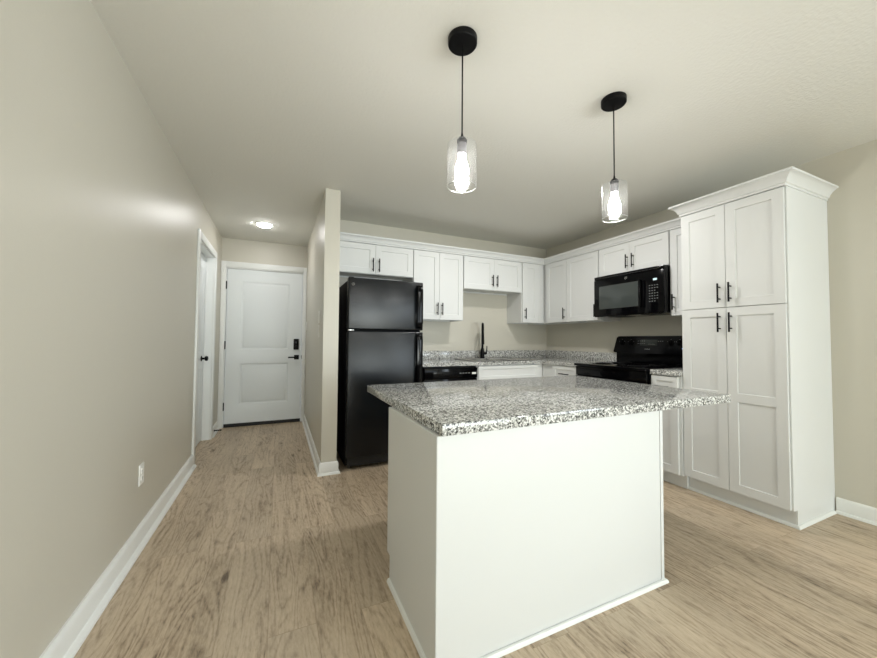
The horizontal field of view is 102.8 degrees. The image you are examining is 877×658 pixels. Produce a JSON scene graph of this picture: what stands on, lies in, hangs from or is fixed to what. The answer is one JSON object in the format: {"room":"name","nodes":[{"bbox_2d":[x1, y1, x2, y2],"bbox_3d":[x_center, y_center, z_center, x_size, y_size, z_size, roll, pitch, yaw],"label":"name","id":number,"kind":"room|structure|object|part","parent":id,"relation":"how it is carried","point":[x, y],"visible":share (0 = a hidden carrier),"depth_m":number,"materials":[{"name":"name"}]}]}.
{"room":"kitchen","nodes":[
{"label":"kitchen","id":0,"kind":"room"},
{"bbox_2d":[0,0,221,657],"bbox_3d":[-0.627,-0.096,-0.420,0.115,2.453,10.752,1,-2,-25],"label":"wall","id":1,"kind":"structure","parent":0,"point":[101,218],"depth_m":1.32,"materials":[{"name":"beige paint"}]},
{"bbox_2d":[39,455,196,657],"bbox_3d":[-0.259,1.060,-1.090,0.043,0.106,9.286,1,-2,-25],"label":"baseboard","id":2,"kind":"structure","parent":1,"relation":"attached to","point":[69,639],"depth_m":1.57,"materials":[{"name":"white paint"}]},
{"bbox_2d":[138,462,143,486],"bbox_3d":[-1.664,0.812,1.963,0.010,0.116,0.072,1,-2,-25],"label":"wall outlet","id":3,"kind":"object","parent":1,"relation":"attached to","point":[141,466],"visible":1,"depth_m":1.95,"materials":[{"name":"white plastic"}]},
{"bbox_2d":[196,253,207,445],"bbox_3d":[-2.464,0.206,3.584,0.102,2.047,0.823,1,-2,-25],"label":"door","id":4,"kind":"structure","parent":1,"relation":"in","point":[201,357],"depth_m":3.82,"materials":[{"name":"white paint"}]},
{"bbox_2d":[191,229,216,463],"bbox_3d":[-2.400,0.169,3.615,0.018,2.147,0.999,1,-2,-25],"label":"trim","id":5,"kind":"structure","parent":1,"relation":"attached to","point":[201,237],"depth_m":3.21,"materials":[{"name":"white paint"}]},
{"bbox_2d":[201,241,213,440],"bbox_3d":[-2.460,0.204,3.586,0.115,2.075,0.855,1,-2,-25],"label":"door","id":6,"kind":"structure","parent":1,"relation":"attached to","point":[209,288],"depth_m":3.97,"materials":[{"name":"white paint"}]},
{"bbox_2d":[213,421,219,437],"bbox_3d":[-2.702,1.209,4.243,0.030,0.103,0.444,1,-2,-25],"label":"baseboard","id":7,"kind":"structure","parent":1,"relation":"attached to","point":[215,427],"depth_m":4.24,"materials":[{"name":"white paint"}]},
{"bbox_2d":[222,237,306,413],"bbox_3d":[-2.352,0.052,4.756,1.276,2.453,0.100,1,-2,-25],"label":"wall","id":8,"kind":"structure","parent":0,"point":[236,250],"depth_m":4.72,"materials":[{"name":"beige paint"}]},
{"bbox_2d":[217,261,306,428],"bbox_3d":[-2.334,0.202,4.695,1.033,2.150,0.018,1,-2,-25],"label":"trim","id":9,"kind":"structure","parent":8,"relation":"attached to","point":[224,264],"depth_m":4.57,"materials":[{"name":"white paint"}]},
{"bbox_2d":[223,268,302,427],"bbox_3d":[-2.335,0.247,4.706,0.934,2.056,0.099,1,-2,-25],"label":"door","id":10,"kind":"structure","parent":8,"relation":"in","point":[262,345],"depth_m":4.70,"materials":[{"name":"white paint"}]},
{"bbox_2d":[304,188,340,462],"bbox_3d":[-1.368,0.035,3.983,0.127,2.453,2.122,1,-2,-25],"label":"wall partition","id":11,"kind":"structure","parent":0,"point":[323,248],"depth_m":3.05,"materials":[{"name":"beige paint"}]},
{"bbox_2d":[302,414,339,476],"bbox_3d":[-1.366,1.209,3.925,0.187,0.103,2.132,1,-2,-25],"label":"baseboard","id":12,"kind":"structure","parent":11,"relation":"attached to","point":[325,468],"depth_m":3.04,"materials":[{"name":"white paint"}]},
{"bbox_2d":[339,220,546,376],"bbox_3d":[0.205,0.060,4.438,3.114,2.453,0.120,1,-2,-25],"label":"wall","id":13,"kind":"structure","parent":0,"point":[490,310],"depth_m":4.49,"materials":[{"name":"beige paint"}]},
{"bbox_2d":[339,241,412,280],"bbox_3d":[-0.718,-0.719,3.768,0.844,0.312,0.368,1,-2,-25],"label":"upper cabinet","id":14,"kind":"object","parent":13,"relation":"attached to","point":[358,260],"visible":0.88,"depth_m":3.66,"materials":[{"name":"white paint"}]},
{"bbox_3d":[-0.846,-0.726,3.560,0.414,0.304,0.020,1,-2,-25],"label":"door","id":15,"kind":"part","parent":14,"relation":"part of","materials":[{"name":"white paint"}]},
{"bbox_3d":[-0.468,-0.718,3.732,0.412,0.304,0.020,1,-2,-25],"label":"door","id":16,"kind":"part","parent":14,"relation":"part of","materials":[{"name":"white paint"}]},
{"bbox_2d":[406,250,462,321],"bbox_3d":[-0.053,-0.480,4.065,0.618,0.762,0.368,1,-2,-25],"label":"upper cabinet","id":17,"kind":"object","parent":13,"relation":"attached to","point":[441,274],"visible":0.88,"depth_m":3.94,"materials":[{"name":"white paint"}]},
{"bbox_3d":[-0.133,-0.486,3.879,0.304,0.754,0.020,1,-2,-25],"label":"door","id":18,"kind":"part","parent":17,"relation":"part of","materials":[{"name":"white paint"}]},
{"bbox_3d":[0.144,-0.480,4.005,0.300,0.754,0.020,1,-2,-25],"label":"door","id":19,"kind":"part","parent":17,"relation":"part of","materials":[{"name":"white paint"}]},
{"bbox_2d":[423,350,545,358],"bbox_3d":[0.528,0.327,4.499,2.181,0.100,0.020,1,-2,-25],"label":"backsplash","id":20,"kind":"structure","parent":13,"relation":"attached to","point":[490,353],"depth_m":4.52,"materials":[{"name":"stone"}]},
{"bbox_2d":[463,256,520,295],"bbox_3d":[0.614,-0.653,4.375,0.842,0.386,0.368,1,-2,-25],"label":"upper cabinet","id":21,"kind":"object","parent":13,"relation":"attached to","point":[480,275],"visible":0.94,"depth_m":4.24,"materials":[{"name":"white paint"}]},
{"bbox_3d":[0.482,-0.661,4.164,0.414,0.378,0.020,1,-2,-25],"label":"door","id":22,"kind":"part","parent":21,"relation":"part of","materials":[{"name":"white paint"}]},
{"bbox_3d":[0.856,-0.653,4.335,0.402,0.378,0.020,1,-2,-25],"label":"door","id":23,"kind":"part","parent":21,"relation":"part of","materials":[{"name":"white paint"}]},
{"bbox_2d":[340,217,680,264],"bbox_3d":[0.547,-0.919,3.215,2.681,0.072,1.814,1,-2,-25],"label":"crown molding","id":24,"kind":"structure","parent":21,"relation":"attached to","point":[673,224],"depth_m":3.78,"materials":[{"name":"white paint"}]},
{"bbox_2d":[507,263,543,323],"bbox_3d":[1.155,-0.454,4.616,0.346,0.762,0.368,1,-2,-25],"label":"upper cabinet","id":25,"kind":"object","parent":13,"relation":"attached to","point":[525,307],"visible":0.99,"depth_m":4.49,"materials":[{"name":"white paint"}]},
{"bbox_3d":[1.169,-0.458,4.473,0.240,0.754,0.020,1,-2,-25],"label":"door","id":26,"kind":"part","parent":25,"relation":"part of","materials":[{"name":"white paint"}]},
{"bbox_2d":[74,421,876,657],"bbox_3d":[1.021,1.195,0.270,5.105,0.060,11.002,1,-2,-25],"label":"floor","id":27,"kind":"structure","parent":0,"point":[258,554],"depth_m":1.66,"materials":[{"name":"brown wood"}]},
{"bbox_2d":[337,276,422,468],"bbox_3d":[-0.621,0.402,3.510,0.704,1.700,0.804,1,-2,-25],"label":"refrigerator","id":28,"kind":"object","parent":27,"relation":"on","point":[380,338],"visible":0.81,"depth_m":3.15,"materials":[{"name":"black metal"}]},
{"bbox_3d":[-0.486,0.574,3.206,0.704,1.104,0.068,1,-2,-25],"label":"door","id":29,"kind":"part","parent":28,"relation":"part of","materials":[{"name":"black metal"}]},
{"bbox_3d":[-0.480,-0.220,3.231,0.704,0.458,0.068,1,-2,-25],"label":"freezer door","id":30,"kind":"part","parent":28,"relation":"part of","materials":[{"name":"black metal"}]},
{"bbox_3d":[-0.182,0.370,3.293,0.056,0.656,0.042,1,-2,-25],"label":"handle","id":31,"kind":"part","parent":28,"relation":"part of","materials":[{"name":"black plastic"}]},
{"bbox_3d":[-0.177,-0.207,3.311,0.056,0.406,0.042,1,-2,-25],"label":"handle","id":32,"kind":"part","parent":28,"relation":"part of","materials":[{"name":"black plastic"}]},
{"bbox_2d":[423,366,476,381],"bbox_3d":[0.013,0.835,3.897,0.614,0.864,0.604,1,-2,-25],"label":"dishwasher","id":33,"kind":"object","parent":27,"relation":"on","point":[441,373],"visible":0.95,"depth_m":3.63,"materials":[{"name":"black metal"}]},
{"bbox_3d":[0.121,0.468,3.626,0.170,0.024,0.004,1,-2,-25],"label":"pocket handle","id":34,"kind":"part","parent":33,"relation":"part of","materials":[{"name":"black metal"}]},
{"bbox_3d":[0.130,0.839,3.642,0.614,0.637,0.024,1,-2,-25],"label":"door","id":35,"kind":"part","parent":33,"relation":"part of","materials":[{"name":"black metal"}]},
{"bbox_2d":[475,364,541,379],"bbox_3d":[0.709,0.846,4.218,0.906,0.874,0.657,1,-2,-25],"label":"base cabinet","id":36,"kind":"object","parent":27,"relation":"on","point":[484,372],"visible":0.18,"depth_m":3.95,"materials":[{"name":"white paint"}]},
{"bbox_2d":[423,350,616,366],"bbox_3d":[0.774,0.332,3.983,2.202,0.139,1.162,1,-2,-25],"label":"countertop","id":37,"kind":"structure","parent":36,"relation":"on","point":[554,357],"depth_m":4.25,"materials":[{"name":"stone"}]},
{"bbox_2d":[480,323,486,357],"bbox_3d":[0.544,0.143,4.331,0.092,0.444,0.215,0,-2,19],"label":"kitchen faucet","id":38,"kind":"object","parent":37,"relation":"on","point":[482,352],"visible":0.99,"depth_m":4.38,"materials":[{"name":"black metal"}]},
{"bbox_3d":[0.545,0.083,4.326,0.029,0.325,0.199,0,-2,5],"label":"spout","id":39,"kind":"part","parent":38,"relation":"part of","materials":[{"name":"black metal"}]},
{"bbox_2d":[454,357,534,361],"bbox_3d":[0.668,0.445,4.216,0.816,0.174,0.521,1,-2,-25],"label":"sink","id":40,"kind":"object","parent":37,"relation":"in","point":[493,358],"visible":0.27,"depth_m":4.32,"materials":[{"name":"silver metal"}]},
{"bbox_3d":[0.668,0.448,4.216,0.804,0.168,0.509,1,-2,-25],"label":"bowl","id":41,"kind":"part","parent":40,"relation":"part of","materials":[{"name":"silver metal"}]},
{"bbox_2d":[387,407,668,657],"bbox_3d":[0.409,0.797,1.721,1.226,0.814,0.650,1,-2,-25],"label":"kitchen island","id":42,"kind":"object","parent":27,"relation":"on","point":[502,542],"visible":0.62,"depth_m":1.38,"materials":[{"name":"white paint"}]},
{"bbox_3d":[-0.126,0.785,1.456,0.005,0.814,0.575,1,-2,-25],"label":"panel","id":43,"kind":"part","parent":42,"relation":"part of","materials":[{"name":"white paint"}]},
{"bbox_3d":[0.426,1.195,1.663,1.226,0.016,0.551,1,-2,-25],"label":"shoe moulding","id":44,"kind":"part","parent":42,"relation":"part of","materials":[{"name":"white paint"}]},
{"bbox_2d":[367,375,730,436],"bbox_3d":[0.580,0.380,2.078,1.759,0.042,1.125,1,-2,-25],"label":"island countertop","id":45,"kind":"structure","parent":42,"relation":"on","point":[447,408],"depth_m":1.73,"materials":[{"name":"stone"}]},
{"bbox_2d":[543,364,576,376],"bbox_3d":[1.599,0.846,4.014,0.657,0.874,0.560,1,-2,-25],"label":"base cabinet","id":46,"kind":"object","parent":27,"relation":"on","point":[548,369],"visible":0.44,"depth_m":3.92,"materials":[{"name":"white paint"}]},
{"bbox_3d":[1.384,0.486,3.824,0.020,0.152,0.354,1,-2,-25],"label":"drawer","id":47,"kind":"part","parent":46,"relation":"part of","materials":[{"name":"white paint"}]},
{"bbox_2d":[574,336,682,384],"bbox_3d":[1.844,0.665,3.394,0.712,1.201,0.778,1,-2,-25],"label":"range","id":48,"kind":"object","parent":27,"relation":"on","point":[636,355],"visible":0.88,"depth_m":3.41,"materials":[{"name":"black metal"}]},
{"bbox_3d":[1.584,0.739,3.272,0.034,0.555,0.764,1,-2,-25],"label":"oven door","id":49,"kind":"part","parent":48,"relation":"part of","materials":[{"name":"black ceramic"}]},
{"bbox_3d":[1.591,0.414,3.284,0.024,0.086,0.764,1,-2,-25],"label":"rail","id":50,"kind":"part","parent":48,"relation":"part of","materials":[{"name":"black metal"}]},
{"bbox_2d":[574,362,682,371],"bbox_3d":[1.867,0.355,3.411,0.668,0.037,0.776,1,-2,-25],"label":"cooktop","id":51,"kind":"object","parent":48,"relation":"in","point":[604,366],"depth_m":3.30,"materials":[{"name":"black glass"}]},
{"bbox_3d":[2.134,0.160,3.540,0.083,0.177,0.778,1,-2,-25],"label":"control panel","id":52,"kind":"part","parent":48,"relation":"part of","materials":[{"name":"black ceramic"}]},
{"bbox_2d":[651,374,688,488],"bbox_3d":[2.090,0.817,2.939,0.657,0.874,0.237,1,-2,-25],"label":"base cabinet","id":53,"kind":"object","parent":27,"relation":"on","point":[672,419],"visible":0.27,"depth_m":2.77,"materials":[{"name":"white paint"}]},
{"bbox_3d":[1.834,0.459,2.840,0.020,0.152,0.211,1,-2,-25],"label":"drawer","id":54,"kind":"part","parent":53,"relation":"part of","materials":[{"name":"white paint"}]},
{"bbox_2d":[650,368,682,376],"bbox_3d":[2.107,0.310,2.961,0.626,0.139,0.236,1,-2,-25],"label":"countertop","id":55,"kind":"structure","parent":53,"relation":"on","point":[678,372],"depth_m":2.84,"materials":[{"name":"stone"}]},
{"bbox_3d":[1.831,0.840,2.828,0.020,0.594,0.211,1,-2,-25],"label":"door","id":56,"kind":"part","parent":53,"relation":"part of","materials":[{"name":"white paint"}]},
{"bbox_2d":[668,166,838,529],"bbox_3d":[2.279,0.135,2.566,0.649,2.218,0.746,1,-2,-25],"label":"pantry cabinet","id":57,"kind":"object","parent":27,"relation":"on","point":[756,331],"visible":0.94,"depth_m":2.35,"materials":[{"name":"white paint"}]},
{"bbox_3d":[1.983,-0.519,2.628,0.020,0.735,0.295,1,-2,-25],"label":"door","id":58,"kind":"part","parent":57,"relation":"part of","materials":[{"name":"white paint"}]},
{"bbox_3d":[1.976,0.490,2.597,0.020,1.274,0.295,1,-2,-25],"label":"door","id":59,"kind":"part","parent":57,"relation":"part of","materials":[{"name":"white paint"}]},
{"bbox_3d":[2.000,-0.046,2.500,0.038,0.137,0.012,1,-2,-25],"label":"handle","id":60,"kind":"part","parent":57,"relation":"part of","materials":[{"name":"black metal"}]},
{"bbox_3d":[2.002,-0.257,2.505,0.038,0.137,0.012,1,-2,-25],"label":"handle","id":61,"kind":"part","parent":57,"relation":"part of","materials":[{"name":"black metal"}]},
{"bbox_3d":[2.030,-0.259,2.444,0.038,0.137,0.012,1,-2,-25],"label":"handle","id":62,"kind":"part","parent":57,"relation":"part of","materials":[{"name":"black metal"}]},
{"bbox_3d":[2.029,-0.048,2.438,0.038,0.137,0.012,1,-2,-25],"label":"handle","id":63,"kind":"part","parent":57,"relation":"part of","materials":[{"name":"black metal"}]},
{"bbox_3d":[2.287,-0.932,2.599,0.649,0.083,0.746,1,-2,-25],"label":"crown","id":64,"kind":"part","parent":57,"relation":"part of","materials":[{"name":"white paint"}]},
{"bbox_3d":[2.112,-0.527,2.346,0.020,0.735,0.318,1,-2,-25],"label":"door","id":65,"kind":"part","parent":57,"relation":"part of","materials":[{"name":"white paint"}]},
{"bbox_3d":[2.105,0.482,2.315,0.020,1.274,0.318,1,-2,-25],"label":"door","id":66,"kind":"part","parent":57,"relation":"part of","materials":[{"name":"white paint"}]},
{"bbox_3d":[2.310,1.235,2.540,0.509,0.018,0.645,1,-2,-25],"label":"shoe moulding","id":67,"kind":"part","parent":57,"relation":"part of","materials":[{"name":"white paint"}]},
{"bbox_3d":[2.444,0.164,2.297,0.572,2.145,0.005,1,-2,-25],"label":"panel","id":68,"kind":"part","parent":57,"relation":"part of","materials":[{"name":"white paint"}]},
{"bbox_2d":[90,0,876,248],"bbox_3d":[1.039,-1.327,0.347,5.105,0.080,11.002,1,-2,-25],"label":"ceiling","id":69,"kind":"structure","parent":0,"point":[266,107],"depth_m":1.90,"materials":[{"name":"white paint"}]},
{"bbox_2d":[256,222,272,227],"bbox_3d":[-1.991,-1.183,4.006,0.180,0.026,0.180,1,-2,-25],"label":"recessed light","id":70,"kind":"object","parent":69,"relation":"in","point":[261,224],"visible":1,"depth_m":3.97,"materials":[{"name":"white paint"}]},
{"bbox_2d":[447,26,476,192],"bbox_3d":[0.102,-0.932,1.507,0.126,0.651,0.126,1,-2,-25],"label":"pendant light","id":71,"kind":"object","parent":69,"relation":"hanging from","point":[462,40],"visible":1,"depth_m":1.49,"materials":[{"name":"black metal"}]},
{"bbox_2d":[457,133,466,154],"bbox_3d":[0.101,-0.794,1.503,0.044,0.092,0.044,1,-2,-25],"label":"socket","id":72,"kind":"object","parent":71,"relation":"attached to","point":[461,141],"depth_m":1.49,"materials":[{"name":"white metal"}]},
{"bbox_3d":[0.103,-1.023,1.510,0.006,0.413,0.006,1,-2,-25],"label":"cord","id":73,"kind":"part","parent":71,"relation":"part of","materials":[{"name":"black plastic"}]},
{"bbox_3d":[0.100,-0.694,1.500,0.060,0.106,0.060,1,-2,-25],"label":"bulb","id":74,"kind":"part","parent":71,"relation":"part of","materials":[{"name":"white glass"}]},
{"bbox_2d":[601,91,627,222],"bbox_3d":[0.944,-0.914,1.883,0.126,0.651,0.126,1,-2,-25],"label":"pendant light","id":75,"kind":"object","parent":69,"relation":"hanging from","point":[614,101],"visible":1,"depth_m":1.86,"materials":[{"name":"black metal"}]},
{"bbox_3d":[0.945,-1.006,1.885,0.006,0.413,0.006,1,-2,-25],"label":"cord","id":76,"kind":"part","parent":75,"relation":"part of","materials":[{"name":"black plastic"}]},
{"bbox_2d":[610,176,618,193],"bbox_3d":[0.943,-0.776,1.878,0.044,0.092,0.044,1,-2,-25],"label":"socket","id":77,"kind":"object","parent":75,"relation":"attached to","point":[614,183],"depth_m":1.86,"materials":[{"name":"white metal"}]},
{"bbox_3d":[0.942,-0.676,1.875,0.060,0.106,0.060,1,-2,-25],"label":"bulb","id":78,"kind":"part","parent":75,"relation":"part of","materials":[{"name":"white glass"}]},
{"bbox_2d":[546,140,876,510],"bbox_3d":[3.542,-0.030,0.734,0.120,2.453,9.392,1,-2,-25],"label":"wall","id":79,"kind":"structure","parent":0,"point":[852,207],"depth_m":2.35,"materials":[{"name":"beige paint"}]},
{"bbox_2d":[534,259,578,324],"bbox_3d":[1.522,-0.452,4.592,0.368,0.762,0.715,1,-2,-25],"label":"upper cabinet","id":80,"kind":"object","parent":79,"relation":"attached to","point":[555,274],"visible":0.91,"depth_m":4.39,"materials":[{"name":"white paint"}]},
{"bbox_3d":[1.472,-0.459,4.373,0.020,0.754,0.352,1,-2,-25],"label":"door","id":81,"kind":"part","parent":80,"relation":"part of","materials":[{"name":"white paint"}]},
{"bbox_2d":[547,350,616,361],"bbox_3d":[1.771,0.333,4.427,0.020,0.100,1.142,1,-2,-25],"label":"backsplash","id":82,"kind":"structure","parent":79,"relation":"attached to","point":[597,356],"depth_m":4.34,"materials":[{"name":"stone"}]},
{"bbox_2d":[567,251,619,322],"bbox_3d":[1.768,-0.467,4.054,0.368,0.762,0.465,1,-2,-25],"label":"upper cabinet","id":83,"kind":"object","parent":79,"relation":"attached to","point":[582,270],"visible":0.68,"depth_m":4.00,"materials":[{"name":"white paint"}]},
{"bbox_3d":[1.641,-0.469,4.002,0.020,0.754,0.448,1,-2,-25],"label":"door","id":84,"kind":"part","parent":83,"relation":"part of","materials":[{"name":"white paint"}]},
{"bbox_2d":[599,231,669,276],"bbox_3d":[2.023,-0.710,3.506,0.368,0.306,0.750,1,-2,-25],"label":"upper cabinet","id":85,"kind":"object","parent":79,"relation":"attached to","point":[654,250],"visible":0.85,"depth_m":3.40,"materials":[{"name":"white paint"}]},
{"bbox_3d":[1.818,-0.708,3.625,0.020,0.298,0.352,1,-2,-25],"label":"door","id":86,"kind":"part","parent":85,"relation":"part of","materials":[{"name":"white paint"}]},
{"bbox_2d":[594,265,670,317],"bbox_3d":[1.985,-0.342,3.480,0.442,0.424,0.743,1,-2,-25],"label":"microwave","id":87,"kind":"object","parent":85,"relation":"attached to","point":[644,292],"visible":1,"depth_m":3.33,"materials":[{"name":"black metal"}]},
{"bbox_3d":[1.792,-0.324,3.496,0.031,0.386,0.552,1,-2,-25],"label":"door","id":88,"kind":"part","parent":87,"relation":"part of","materials":[{"name":"black glass"}]},
{"bbox_3d":[1.867,-0.330,3.250,0.038,0.264,0.017,1,-2,-25],"label":"handle","id":89,"kind":"part","parent":87,"relation":"part of","materials":[{"name":"black plastic"}]},
{"bbox_3d":[2.020,-0.137,3.490,0.326,0.008,0.683,1,-2,-25],"label":"underside plate","id":90,"kind":"part","parent":87,"relation":"part of","materials":[{"name":"black metal"}]},
{"bbox_3d":[1.947,-0.333,3.158,0.031,0.386,0.189,1,-2,-25],"label":"control panel","id":91,"kind":"part","parent":87,"relation":"part of","materials":[{"name":"black plastic"}]},
{"bbox_3d":[1.972,-0.717,3.288,0.020,0.298,0.382,1,-2,-25],"label":"door","id":92,"kind":"part","parent":85,"relation":"part of","materials":[{"name":"white paint"}]},
{"bbox_2d":[670,228,682,316],"bbox_3d":[2.229,-0.495,3.044,0.368,0.762,0.247,1,-2,-25],"label":"upper cabinet","id":93,"kind":"object","parent":79,"relation":"attached to","point":[675,235],"visible":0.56,"depth_m":3.05,"materials":[{"name":"white paint"}]},
{"bbox_3d":[2.040,-0.235,3.047,0.038,0.137,0.012,1,-2,-25],"label":"handle","id":94,"kind":"part","parent":93,"relation":"part of","materials":[{"name":"black metal"}]},
{"bbox_2d":[836,497,876,525],"bbox_3d":[4.052,1.107,-0.618,0.030,0.103,6.566,1,-2,-25],"label":"baseboard","id":95,"kind":"structure","parent":79,"relation":"attached to","point":[854,510],"depth_m":2.28,"materials":[{"name":"white paint"}]}
]}

